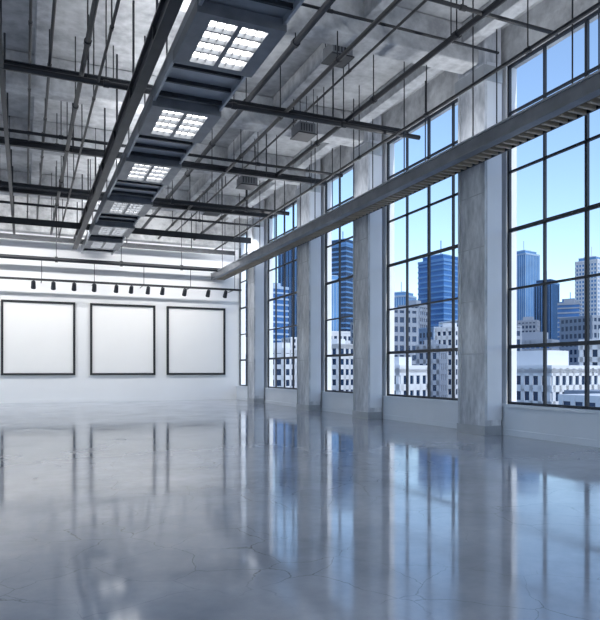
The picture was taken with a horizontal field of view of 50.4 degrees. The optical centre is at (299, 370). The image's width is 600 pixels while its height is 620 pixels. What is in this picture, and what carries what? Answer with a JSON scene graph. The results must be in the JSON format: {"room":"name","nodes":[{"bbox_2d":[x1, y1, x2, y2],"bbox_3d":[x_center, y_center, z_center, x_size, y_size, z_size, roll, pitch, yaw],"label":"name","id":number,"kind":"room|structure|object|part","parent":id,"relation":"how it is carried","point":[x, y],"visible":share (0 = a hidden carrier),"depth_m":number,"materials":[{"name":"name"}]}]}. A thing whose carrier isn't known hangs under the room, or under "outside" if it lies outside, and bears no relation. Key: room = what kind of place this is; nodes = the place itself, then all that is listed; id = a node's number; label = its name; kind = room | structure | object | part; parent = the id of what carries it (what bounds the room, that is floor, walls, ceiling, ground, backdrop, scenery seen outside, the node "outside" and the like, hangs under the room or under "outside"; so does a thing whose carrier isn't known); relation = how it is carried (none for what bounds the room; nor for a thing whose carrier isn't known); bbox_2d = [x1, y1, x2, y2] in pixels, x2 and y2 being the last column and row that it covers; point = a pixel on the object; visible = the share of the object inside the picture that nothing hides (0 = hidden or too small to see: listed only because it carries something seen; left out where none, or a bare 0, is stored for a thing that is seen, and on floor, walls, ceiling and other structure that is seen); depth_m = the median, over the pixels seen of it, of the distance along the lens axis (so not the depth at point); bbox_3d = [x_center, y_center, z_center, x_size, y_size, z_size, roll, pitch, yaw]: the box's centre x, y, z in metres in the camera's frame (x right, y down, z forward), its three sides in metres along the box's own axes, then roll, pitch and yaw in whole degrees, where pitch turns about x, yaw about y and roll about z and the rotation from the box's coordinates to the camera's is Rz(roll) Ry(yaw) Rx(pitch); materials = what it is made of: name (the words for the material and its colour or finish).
{"room":"art gallery","nodes":[
{"label":"art gallery","id":0,"kind":"room"},
{"bbox_2d":[0,231,245,399],"bbox_3d":[-12.229,-3.300,30.283,20.150,9.600,0.300,0,0,-23],"label":"wall","id":1,"kind":"structure","parent":0,"point":[81,385],"depth_m":31.50,"materials":[{"name":"white paint"}]},
{"bbox_2d":[1,299,74,374],"bbox_3d":[-12.307,-1.550,30.021,3.240,3.500,0.120,0,0,-23],"label":"picture frame","id":2,"kind":"object","parent":1,"relation":"attached to","point":[38,337],"visible":1,"depth_m":30.00,"materials":[{"name":"black metal"}]},
{"bbox_2d":[0,396,235,403],"bbox_3d":[-12.274,1.420,30.084,19.310,0.160,0.030,0,0,-23],"label":"baseboard","id":3,"kind":"structure","parent":1,"relation":"attached to","point":[215,397],"depth_m":31.40,"materials":[{"name":"white paint"}]},
{"bbox_2d":[90,303,154,374],"bbox_3d":[-8.754,-1.550,31.555,3.140,3.500,0.120,0,0,-23],"label":"picture frame","id":4,"kind":"object","parent":1,"relation":"attached to","point":[122,336],"visible":1,"depth_m":31.54,"materials":[{"name":"black metal"}]},
{"bbox_2d":[166,306,224,374],"bbox_3d":[-5.366,-1.550,33.017,3.080,3.500,0.120,0,0,-23],"label":"picture frame","id":5,"kind":"object","parent":1,"relation":"attached to","point":[195,336],"visible":1,"depth_m":32.98,"materials":[{"name":"black metal"}]},
{"bbox_2d":[113,46,323,114],"bbox_3d":[-6.170,-7.579,15.199,18.680,1.037,0.080,0,0,-23],"label":"ceiling pipe","id":6,"kind":"object","parent":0,"point":[113,46],"depth_m":15.85,"materials":[{"name":"black metal"}]},
{"bbox_2d":[0,0,542,198],"bbox_3d":[-3.946,-8.250,11.095,20.150,0.300,42.100,0,0,-23],"label":"ceiling","id":7,"kind":"structure","parent":0,"point":[71,15],"depth_m":16.95,"materials":[{"name":"concrete"}]},
{"bbox_2d":[0,0,14,233],"bbox_3d":[-4.955,-7.149,10.343,0.100,1.897,40.880,0,0,-23],"label":"girder","id":8,"kind":"object","parent":7,"relation":"attached to","point":[4,95],"visible":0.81,"depth_m":15.58,"materials":[{"name":"grey metal"}]},
{"bbox_2d":[26,0,32,217],"bbox_3d":[-4.450,-7.529,10.561,0.080,1.137,40.880,0,0,-23],"label":"ceiling pipe","id":9,"kind":"object","parent":7,"relation":"hanging from","point":[30,23],"depth_m":15.46,"materials":[{"name":"black metal"}]},
{"bbox_2d":[0,197,79,228],"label":"crossbeam","id":10,"kind":"object","parent":7,"relation":"hanging from","point":[51,223],"depth_m":25.73,"materials":[{"name":"metal"}]},
{"bbox_2d":[30,0,52,206],"bbox_3d":[-4.240,-7.845,10.831,0.360,0.490,40.630,0,0,-23],"label":"joist","id":11,"kind":"object","parent":7,"relation":"attached to","point":[43,7],"depth_m":15.44,"materials":[{"name":"grey concrete"}]},
{"bbox_2d":[36,0,56,218],"bbox_3d":[-4.083,-7.425,10.720,0.093,1.344,40.880,0,0,-23],"label":"ceiling pipe","id":12,"kind":"object","parent":7,"relation":"hanging from","point":[51,31],"depth_m":15.00,"materials":[{"name":"black metal"}]},
{"bbox_2d":[50,0,98,234],"bbox_3d":[-3.514,-7.212,10.965,0.147,1.770,40.880,0,0,-23],"label":"ceiling pipe","id":13,"kind":"object","parent":7,"relation":"hanging from","point":[90,24],"depth_m":15.06,"materials":[{"name":"grey metal"}]},
{"bbox_2d":[58,0,120,236],"bbox_3d":[-3.211,-7.154,11.096,0.080,1.887,40.880,0,0,-23],"label":"ceiling pipe","id":14,"kind":"object","parent":7,"relation":"hanging from","point":[111,28],"depth_m":14.71,"materials":[{"name":"grey metal"}]},
{"bbox_2d":[0,217,219,271],"bbox_3d":[-12.075,-6.542,28.879,18.680,3.110,0.267,0,0,-23],"label":"ceiling pipe","id":15,"kind":"object","parent":7,"relation":"hanging from","point":[9,256],"depth_m":30.13,"materials":[{"name":"grey metal"}]},
{"bbox_2d":[0,213,234,255],"bbox_3d":[-11.894,-6.974,28.522,18.730,2.247,0.160,0,0,-23],"label":"crossbeam","id":16,"kind":"object","parent":7,"relation":"hanging from","point":[2,235],"depth_m":30.24,"materials":[{"name":"black metal"}]},
{"bbox_2d":[0,194,238,249],"bbox_3d":[-12.133,-7.270,29.859,19.390,1.640,0.545,0,0,-23],"label":"ceiling beam","id":17,"kind":"structure","parent":7,"relation":"attached to","point":[44,213],"depth_m":31.42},
{"bbox_2d":[0,261,241,297],"bbox_3d":[-12.046,-4.385,29.505,19.230,1.330,1.275,0,0,-23],"label":"rail","id":18,"kind":"object","parent":7,"relation":"hanging from","point":[33,283],"visible":1,"depth_m":30.39,"materials":[{"name":"black metal"}]},
{"bbox_2d":[72,0,183,249],"bbox_3d":[-2.559,-6.923,11.377,0.200,2.347,40.880,0,0,-23],"label":"rail","id":19,"kind":"object","parent":7,"relation":"hanging from","point":[166,13],"visible":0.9,"depth_m":13.82,"materials":[{"name":"black metal"}]},
{"bbox_2d":[0,167,258,226],"bbox_3d":[-10.371,-7.265,24.931,18.680,1.664,0.133,0,0,-23],"label":"ceiling pipe","id":20,"kind":"object","parent":7,"relation":"hanging from","point":[7,202],"depth_m":26.70,"materials":[{"name":"grey metal"}]},
{"bbox_2d":[0,169,264,218],"bbox_3d":[-10.658,-7.655,26.441,19.390,0.870,0.600,0,0,-23],"label":"ceiling beam","id":21,"kind":"structure","parent":7,"relation":"attached to","point":[19,177],"depth_m":26.97,"materials":[{"name":"grey concrete"}]},
{"bbox_2d":[0,156,272,218],"bbox_3d":[-9.793,-7.324,23.656,18.730,1.547,0.140,0,0,-23],"label":"crossbeam","id":22,"kind":"object","parent":7,"relation":"attached to","point":[3,188],"visible":0.62,"depth_m":25.53,"materials":[{"name":"black metal"}]},
{"bbox_2d":[0,159,289,215],"bbox_3d":[-9.023,-7.145,21.810,18.680,1.904,0.213,0,0,-23],"label":"ceiling pipe","id":23,"kind":"object","parent":7,"relation":"hanging from","point":[2,183],"depth_m":23.56,"materials":[{"name":"grey metal"}]},
{"bbox_2d":[0,115,304,184],"bbox_3d":[-8.280,-7.655,20.933,19.390,0.870,0.600,0,0,-23],"label":"ceiling beam","id":24,"kind":"structure","parent":7,"relation":"attached to","point":[17,123],"depth_m":21.54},
{"bbox_2d":[0,113,310,177],"bbox_3d":[-8.151,-7.572,19.790,18.680,1.050,0.107,0,0,-23],"label":"ceiling pipe","id":25,"kind":"object","parent":7,"relation":"hanging from","point":[56,113],"depth_m":20.48,"materials":[{"name":"black metal"}]},
{"bbox_2d":[0,103,325,185],"bbox_3d":[-7.692,-7.324,18.790,18.730,1.547,0.140,0,0,-23],"label":"crossbeam","id":26,"kind":"object","parent":7,"relation":"attached to","point":[12,142],"visible":0.56,"depth_m":20.60,"materials":[{"name":"black metal"}]},
{"bbox_2d":[0,101,342,176],"bbox_3d":[-7.161,-7.268,17.495,18.680,1.657,0.120,0,0,-23],"label":"ceiling pipe","id":27,"kind":"object","parent":7,"relation":"hanging from","point":[61,137],"depth_m":19.35,"materials":[{"name":"black metal"}]},
{"bbox_2d":[6,49,363,146],"bbox_3d":[-6.457,-7.655,16.709,19.390,0.870,0.600,0,0,-23],"label":"ceiling beam","id":28,"kind":"structure","parent":7,"relation":"attached to","point":[16,82],"depth_m":17.15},
{"bbox_2d":[131,228,250,243],"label":"crossbeam","id":29,"kind":"object","parent":7,"relation":"attached to","point":[142,231],"depth_m":28.17,"materials":[{"name":"metal"}]},
{"bbox_2d":[81,0,304,254],"bbox_3d":[-1.641,-6.798,11.774,1.480,2.597,40.880,0,0,-23],"label":"ceiling light fixture","id":30,"kind":"object","parent":7,"relation":"hanging from","point":[216,45],"visible":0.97,"depth_m":13.13,"materials":[{"name":"grey metal"}]},
{"bbox_3d":[-8.633,-5.600,27.969,1.480,0.200,1.760,0,0,-23],"label":"light panel","id":31,"kind":"part","parent":30,"relation":"part of","materials":[{"name":"white"}]},
{"bbox_3d":[-7.404,-5.600,25.123,1.480,0.200,1.760,0,0,-23],"label":"light panel","id":32,"kind":"part","parent":30,"relation":"part of","materials":[{"name":"white"}]},
{"bbox_3d":[-5.898,-5.600,21.634,1.480,0.200,1.760,0,0,-23],"label":"light panel","id":33,"kind":"part","parent":30,"relation":"part of","materials":[{"name":"white"}]},
{"bbox_3d":[-4.233,-5.600,17.778,1.480,0.200,1.760,0,0,-23],"label":"light panel","id":34,"kind":"part","parent":30,"relation":"part of","materials":[{"name":"white"}]},
{"bbox_3d":[-2.727,-5.600,14.290,1.480,0.200,1.760,0,0,-23],"label":"light panel","id":35,"kind":"part","parent":30,"relation":"part of","materials":[{"name":"white"}]},
{"bbox_3d":[-1.241,-5.600,10.847,1.480,0.200,1.760,0,0,-23],"label":"light panel","id":36,"kind":"part","parent":30,"relation":"part of","materials":[{"name":"white"}]},
{"bbox_2d":[4,14,405,137],"bbox_3d":[-5.671,-7.324,14.108,18.730,1.547,0.140,0,0,-23],"label":"crossbeam","id":37,"kind":"object","parent":7,"relation":"attached to","point":[7,61],"visible":0.35,"depth_m":15.95,"materials":[{"name":"black metal"}]},
{"bbox_2d":[202,195,219,216],"bbox_3d":[-3.762,-7.383,27.131,0.660,1.427,0.560,0,0,-23],"label":"ceiling vent","id":38,"kind":"object","parent":7,"relation":"in","point":[204,213],"visible":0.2,"depth_m":27.15,"materials":[{"name":"metal"}]},
{"bbox_2d":[141,0,335,227],"bbox_3d":[0.324,-7.502,12.622,0.187,1.190,40.880,0,0,-23],"label":"ceiling pipe","id":39,"kind":"object","parent":7,"relation":"hanging from","point":[296,41],"depth_m":15.29,"materials":[{"name":"black metal"}]},
{"bbox_2d":[235,158,258,190],"bbox_3d":[-1.926,-7.383,23.131,0.660,1.427,0.660,0,0,-23],"label":"ceiling vent","id":40,"kind":"object","parent":7,"relation":"in","point":[243,182],"visible":0.88,"depth_m":22.91,"materials":[{"name":"metal"}]},
{"bbox_2d":[158,0,401,238],"bbox_3d":[1.058,-7.315,12.939,0.133,1.564,40.880,0,0,-23],"label":"ceiling pipe","id":41,"kind":"object","parent":7,"relation":"hanging from","point":[337,60],"depth_m":14.77,"materials":[{"name":"grey metal"}]},
{"bbox_2d":[171,0,393,219],"bbox_3d":[1.727,-7.845,13.408,0.360,0.490,40.630,0,0,-23],"label":"joist","id":42,"kind":"object","parent":7,"relation":"attached to","point":[312,67],"depth_m":17.56,"materials":[{"name":"grey concrete"}]},
{"bbox_2d":[176,0,426,230],"bbox_3d":[1.793,-7.504,13.256,0.080,1.187,40.880,0,0,-23],"label":"ceiling pipe","id":43,"kind":"object","parent":7,"relation":"hanging from","point":[423,2],"depth_m":15.43,"materials":[{"name":"grey metal"}]},
{"bbox_2d":[290,89,316,141],"bbox_3d":[0.096,-7.434,18.449,0.560,1.327,0.660,0,0,-23],"label":"ceiling vent","id":44,"kind":"object","parent":7,"relation":"in","point":[302,131],"visible":0.86,"depth_m":18.26,"materials":[{"name":"metal"}]},
{"bbox_2d":[134,0,478,74],"bbox_3d":[-4.277,-7.655,11.660,19.390,0.870,0.600,0,0,-23],"label":"ceiling beam","id":45,"kind":"structure","parent":7,"relation":"attached to","point":[400,45],"depth_m":14.13,"materials":[{"name":"grey concrete"}]},
{"bbox_2d":[321,44,354,67],"bbox_3d":[0.855,-7.559,14.420,0.560,1.077,0.560,0,0,-23],"label":"ceiling vent","id":46,"kind":"object","parent":7,"relation":"in","point":[330,51],"visible":0.42,"depth_m":14.31,"materials":[{"name":"metal"}]},
{"bbox_2d":[193,0,506,240],"bbox_3d":[2.711,-7.355,13.653,0.173,1.484,40.880,0,0,-23],"label":"ceiling pipe","id":47,"kind":"object","parent":7,"relation":"hanging from","point":[458,33],"depth_m":15.19,"materials":[{"name":"grey metal"}]},
{"bbox_2d":[221,0,537,224],"bbox_3d":[4.114,-7.845,14.438,0.360,0.490,40.630,0,0,-23],"label":"joist","id":48,"kind":"object","parent":7,"relation":"attached to","point":[484,28],"depth_m":17.23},
{"bbox_2d":[301,0,498,53],"bbox_3d":[-4.148,-7.579,10.517,18.680,1.037,0.080,0,0,-23],"label":"ceiling pipe","id":49,"kind":"object","parent":7,"relation":"hanging from","point":[331,11],"depth_m":13.27,"materials":[{"name":"black metal"}]},
{"bbox_2d":[211,0,599,279],"bbox_3d":[3.872,-6.439,14.470,0.740,3.317,41.460,0,0,-23],"label":"cable tray","id":50,"kind":"object","parent":7,"relation":"hanging from","point":[581,98],"visible":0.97,"depth_m":14.97,"materials":[{"name":"metal"}]},
{"bbox_2d":[214,0,599,249],"bbox_3d":[3.445,-7.047,13.970,0.107,2.100,40.880,0,0,-23],"label":"ceiling pipe","id":51,"kind":"object","parent":7,"relation":"hanging from","point":[528,49],"depth_m":14.41,"materials":[{"name":"grey metal"}]},
{"bbox_2d":[426,0,557,35],"bbox_3d":[-3.474,-7.372,8.956,18.680,1.450,0.107,0,0,-23],"label":"ceiling pipe","id":52,"kind":"object","parent":7,"relation":"hanging from","point":[461,7],"depth_m":11.99,"materials":[{"name":"black metal"}]},
{"bbox_2d":[0,399,599,619],"bbox_3d":[-3.946,1.650,11.095,20.150,0.300,42.100,0,0,-23],"label":"floor","id":53,"kind":"structure","parent":0,"point":[221,509],"depth_m":6.43,"materials":[{"name":"concrete"}]},
{"bbox_2d":[246,199,263,402],"bbox_3d":[-2.125,-3.290,30.179,0.559,9.580,1.000,0,0,-23],"label":"concrete column","id":54,"kind":"structure","parent":53,"relation":"on","point":[256,273],"depth_m":29.79,"materials":[{"name":"paint"}]},
{"bbox_2d":[295,158,320,410],"bbox_3d":[0.302,-3.290,24.556,0.559,9.580,1.250,0,0,-23],"label":"concrete column","id":55,"kind":"structure","parent":53,"relation":"on","point":[309,253],"depth_m":24.09,"materials":[{"name":"paint"}]},
{"bbox_2d":[351,114,381,418],"bbox_3d":[2.115,-3.290,20.356,0.559,9.580,1.100,0,0,-23],"label":"concrete column","id":56,"kind":"structure","parent":53,"relation":"on","point":[367,230],"depth_m":19.97,"materials":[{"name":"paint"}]},
{"bbox_2d":[455,28,501,435],"bbox_3d":[4.284,-3.290,15.334,0.559,9.580,1.100,0,0,-23],"label":"concrete column","id":57,"kind":"structure","parent":53,"relation":"on","point":[480,185],"depth_m":14.96,"materials":[{"name":"paint"}]},
{"bbox_2d":[235,0,599,439],"bbox_3d":[5.001,-3.300,14.957,0.460,9.600,41.500,0,0,-23],"label":"wall","id":58,"kind":"structure","parent":0,"point":[548,14],"depth_m":17.87,"materials":[{"name":"paint"}]},
{"bbox_2d":[239,231,247,385],"bbox_3d":[-2.528,-3.210,32.347,0.080,7.980,3.400,0,0,-23],"label":"frame","id":59,"kind":"object","parent":58,"relation":"attached to","point":[246,232],"visible":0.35,"depth_m":33.07,"materials":[{"name":"metal"}]},
{"bbox_2d":[268,200,296,389],"bbox_3d":[-0.487,-3.210,27.619,0.080,7.980,5.100,0,0,-23],"label":"frame","id":60,"kind":"object","parent":58,"relation":"attached to","point":[295,201],"visible":0.59,"depth_m":28.08,"materials":[{"name":"metal"}]},
{"bbox_2d":[325,164,352,392],"bbox_3d":[1.673,-3.210,22.616,0.080,7.980,3.500,0,0,-23],"label":"frame","id":61,"kind":"object","parent":58,"relation":"attached to","point":[340,279],"visible":0.5,"depth_m":23.14,"materials":[{"name":"metal"}]},
{"bbox_2d":[236,397,599,447],"bbox_3d":[4.839,1.430,14.866,0.030,0.140,41.460,0,0,-23],"label":"baseboard","id":62,"kind":"structure","parent":58,"relation":"attached to","point":[540,436],"depth_m":14.93,"materials":[{"name":"paint"}]},
{"bbox_2d":[387,98,457,400],"bbox_3d":[3.649,-3.210,18.039,0.080,7.980,4.470,0,0,-23],"label":"frame","id":63,"kind":"object","parent":58,"relation":"attached to","point":[453,247],"visible":0.72,"depth_m":18.05,"materials":[{"name":"metal"}]},
{"bbox_2d":[507,10,599,409],"bbox_3d":[5.839,-3.210,12.966,0.080,7.980,4.580,0,0,-23],"label":"frame","id":64,"kind":"object","parent":58,"relation":"attached to","point":[587,207],"visible":0.97,"depth_m":14.00,"materials":[{"name":"metal"}]},
{"label":"outside","id":65,"kind":"structure","parent":0,"visible":0},
{"bbox_3d":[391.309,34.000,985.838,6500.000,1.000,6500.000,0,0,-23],"label":"ground","id":66,"kind":"structure","parent":65,"visible":0},
{"bbox_2d":[273,283,288,342],"bbox_3d":[-16.738,-12.080,419.744,13.400,91.160,13.400,0,0,-39],"label":"office tower","id":67,"kind":"structure","parent":66,"relation":"on","point":[280,290],"depth_m":414.80,"materials":[{"name":"blue glass"}]},
{"bbox_2d":[273,342,296,387],"bbox_3d":[-6.781,11.660,230.163,11.000,43.680,11.000,0,0,37],"label":"office tower","id":68,"kind":"structure","parent":66,"relation":"on","point":[280,346],"depth_m":224.97,"materials":[{"name":"white concrete"}]},
{"bbox_2d":[278,247,296,336],"bbox_3d":[-7.758,-37.260,499.865,14.200,141.520,14.200,0,0,29],"label":"office tower","id":69,"kind":"structure","parent":66,"relation":"on","point":[288,255],"depth_m":492.95,"materials":[{"name":"blue glass"}]},
{"bbox_2d":[332,275,338,330],"bbox_3d":[19.214,-17.420,429.818,11.800,101.840,11.800,0,0,-32],"label":"office tower","id":70,"kind":"structure","parent":66,"relation":"on","point":[335,286],"depth_m":426.09,"materials":[{"name":"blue glass"}]},
{"bbox_2d":[332,231,352,330],"bbox_3d":[32.342,-35.820,480.144,15.800,138.640,15.800,0,0,37],"label":"office tower","id":71,"kind":"structure","parent":66,"relation":"on","point":[346,246],"depth_m":472.21,"materials":[{"name":"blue glass"}]},
{"bbox_2d":[332,339,352,391],"bbox_3d":[13.939,10.740,240.197,10.200,45.520,10.200,0,0,44],"label":"office tower","id":72,"kind":"structure","parent":66,"relation":"on","point":[346,361],"depth_m":235.42,"materials":[{"name":"white concrete"}]},
{"bbox_2d":[394,282,416,306],"bbox_3d":[96.869,-25.780,608.207,21.400,118.560,21.400,0,0,37],"label":"office tower","id":73,"kind":"structure","parent":66,"relation":"on","point":[399,297],"depth_m":599.12,"materials":[{"name":"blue glass"}]},
{"bbox_2d":[394,357,426,395],"bbox_3d":[24.656,15.010,159.866,11.000,36.980,11.000,0,0,-39],"label":"office tower","id":74,"kind":"structure","parent":66,"relation":"on","point":[417,373],"depth_m":155.45,"materials":[{"name":"white concrete"}]},
{"bbox_2d":[398,300,426,327],"bbox_3d":[67.929,-4.160,380.051,14.200,75.320,14.200,0,0,37],"label":"office tower","id":75,"kind":"structure","parent":66,"relation":"on","point":[423,308],"depth_m":374.46,"materials":[{"name":"grey concrete"}]},
{"bbox_2d":[416,340,447,396],"bbox_3d":[45.506,11.400,220.060,8.600,44.200,8.600,0,0,29],"label":"office tower","id":76,"kind":"structure","parent":66,"relation":"on","point":[439,361],"depth_m":216.51,"materials":[{"name":"grey concrete"}]},
{"bbox_2d":[418,241,457,326],"bbox_3d":[99.650,-29.340,450.384,23.000,125.680,23.000,0,0,-39],"label":"office tower","id":77,"kind":"structure","parent":66,"relation":"on","point":[441,264],"depth_m":439.72,"materials":[{"name":"blue glass"}]},
{"bbox_2d":[281,307,599,406],"bbox_3d":[203.840,4.407,479.258,625.831,58.185,669.966,0,0,-23],"label":"blocks","id":78,"kind":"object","parent":66,"relation":"on","point":[571,328],"visible":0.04,"depth_m":268.67,"materials":[{"name":"grey concrete"}]},
{"bbox_2d":[435,323,457,397],"bbox_3d":[58.820,7.400,249.770,8.600,52.200,8.600,0,0,44],"label":"office tower","id":79,"kind":"structure","parent":66,"relation":"on","point":[443,334],"depth_m":245.58,"materials":[{"name":"white concrete"}]},
{"bbox_2d":[517,241,539,319],"bbox_3d":[245.791,-54.620,699.729,23.800,176.240,23.800,0,0,-32],"label":"office tower","id":80,"kind":"structure","parent":66,"relation":"on","point":[528,262],"depth_m":688.91,"materials":[{"name":"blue glass"}]},
{"bbox_2d":[517,317,539,331],"bbox_3d":[177.919,-4.240,496.155,15.000,75.480,15.000,0,0,29],"label":"office tower","id":81,"kind":"structure","parent":66,"relation":"on","point":[528,324],"depth_m":489.83,"materials":[{"name":"grey concrete"}]},
{"bbox_2d":[522,332,559,350],"bbox_3d":[147.448,4.700,400.220,27.800,57.600,27.800,0,0,37],"label":"office tower","id":82,"kind":"structure","parent":66,"relation":"on","point":[527,337],"depth_m":390.24,"materials":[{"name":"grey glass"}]},
{"bbox_2d":[534,279,559,339],"bbox_3d":[239.962,-31.660,619.879,18.200,130.320,18.200,0,0,44],"label":"office tower","id":83,"kind":"structure","parent":66,"relation":"on","point":[553,290],"depth_m":613.78,"materials":[{"name":"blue glass"}]},
{"bbox_2d":[517,350,599,403],"bbox_3d":[58.812,14.340,153.916,18.200,38.320,18.200,0,0,-32],"label":"office tower","id":84,"kind":"structure","parent":66,"relation":"on","point":[561,376],"depth_m":146.64,"materials":[{"name":"white concrete"}]},
{"bbox_2d":[557,299,581,339],"bbox_3d":[220.006,-12.400,519.770,16.600,91.800,16.600,0,0,29],"label":"office tower","id":85,"kind":"structure","parent":66,"relation":"on","point":[569,308],"depth_m":513.84,"materials":[{"name":"blue glass"}]},
{"bbox_2d":[575,247,599,315],"bbox_3d":[274.680,-41.780,600.012,21.400,150.560,21.400,0,0,-39],"label":"office tower","id":86,"kind":"structure","parent":66,"relation":"on","point":[594,260],"depth_m":589.55,"materials":[{"name":"white concrete"}]},
{"bbox_2d":[578,329,599,365],"bbox_3d":[92.345,10.600,184.731,16.600,45.800,16.600,0,0,44],"label":"office tower","id":87,"kind":"structure","parent":66,"relation":"on","point":[594,349],"depth_m":181.92,"materials":[{"name":"white concrete"}]}
]}

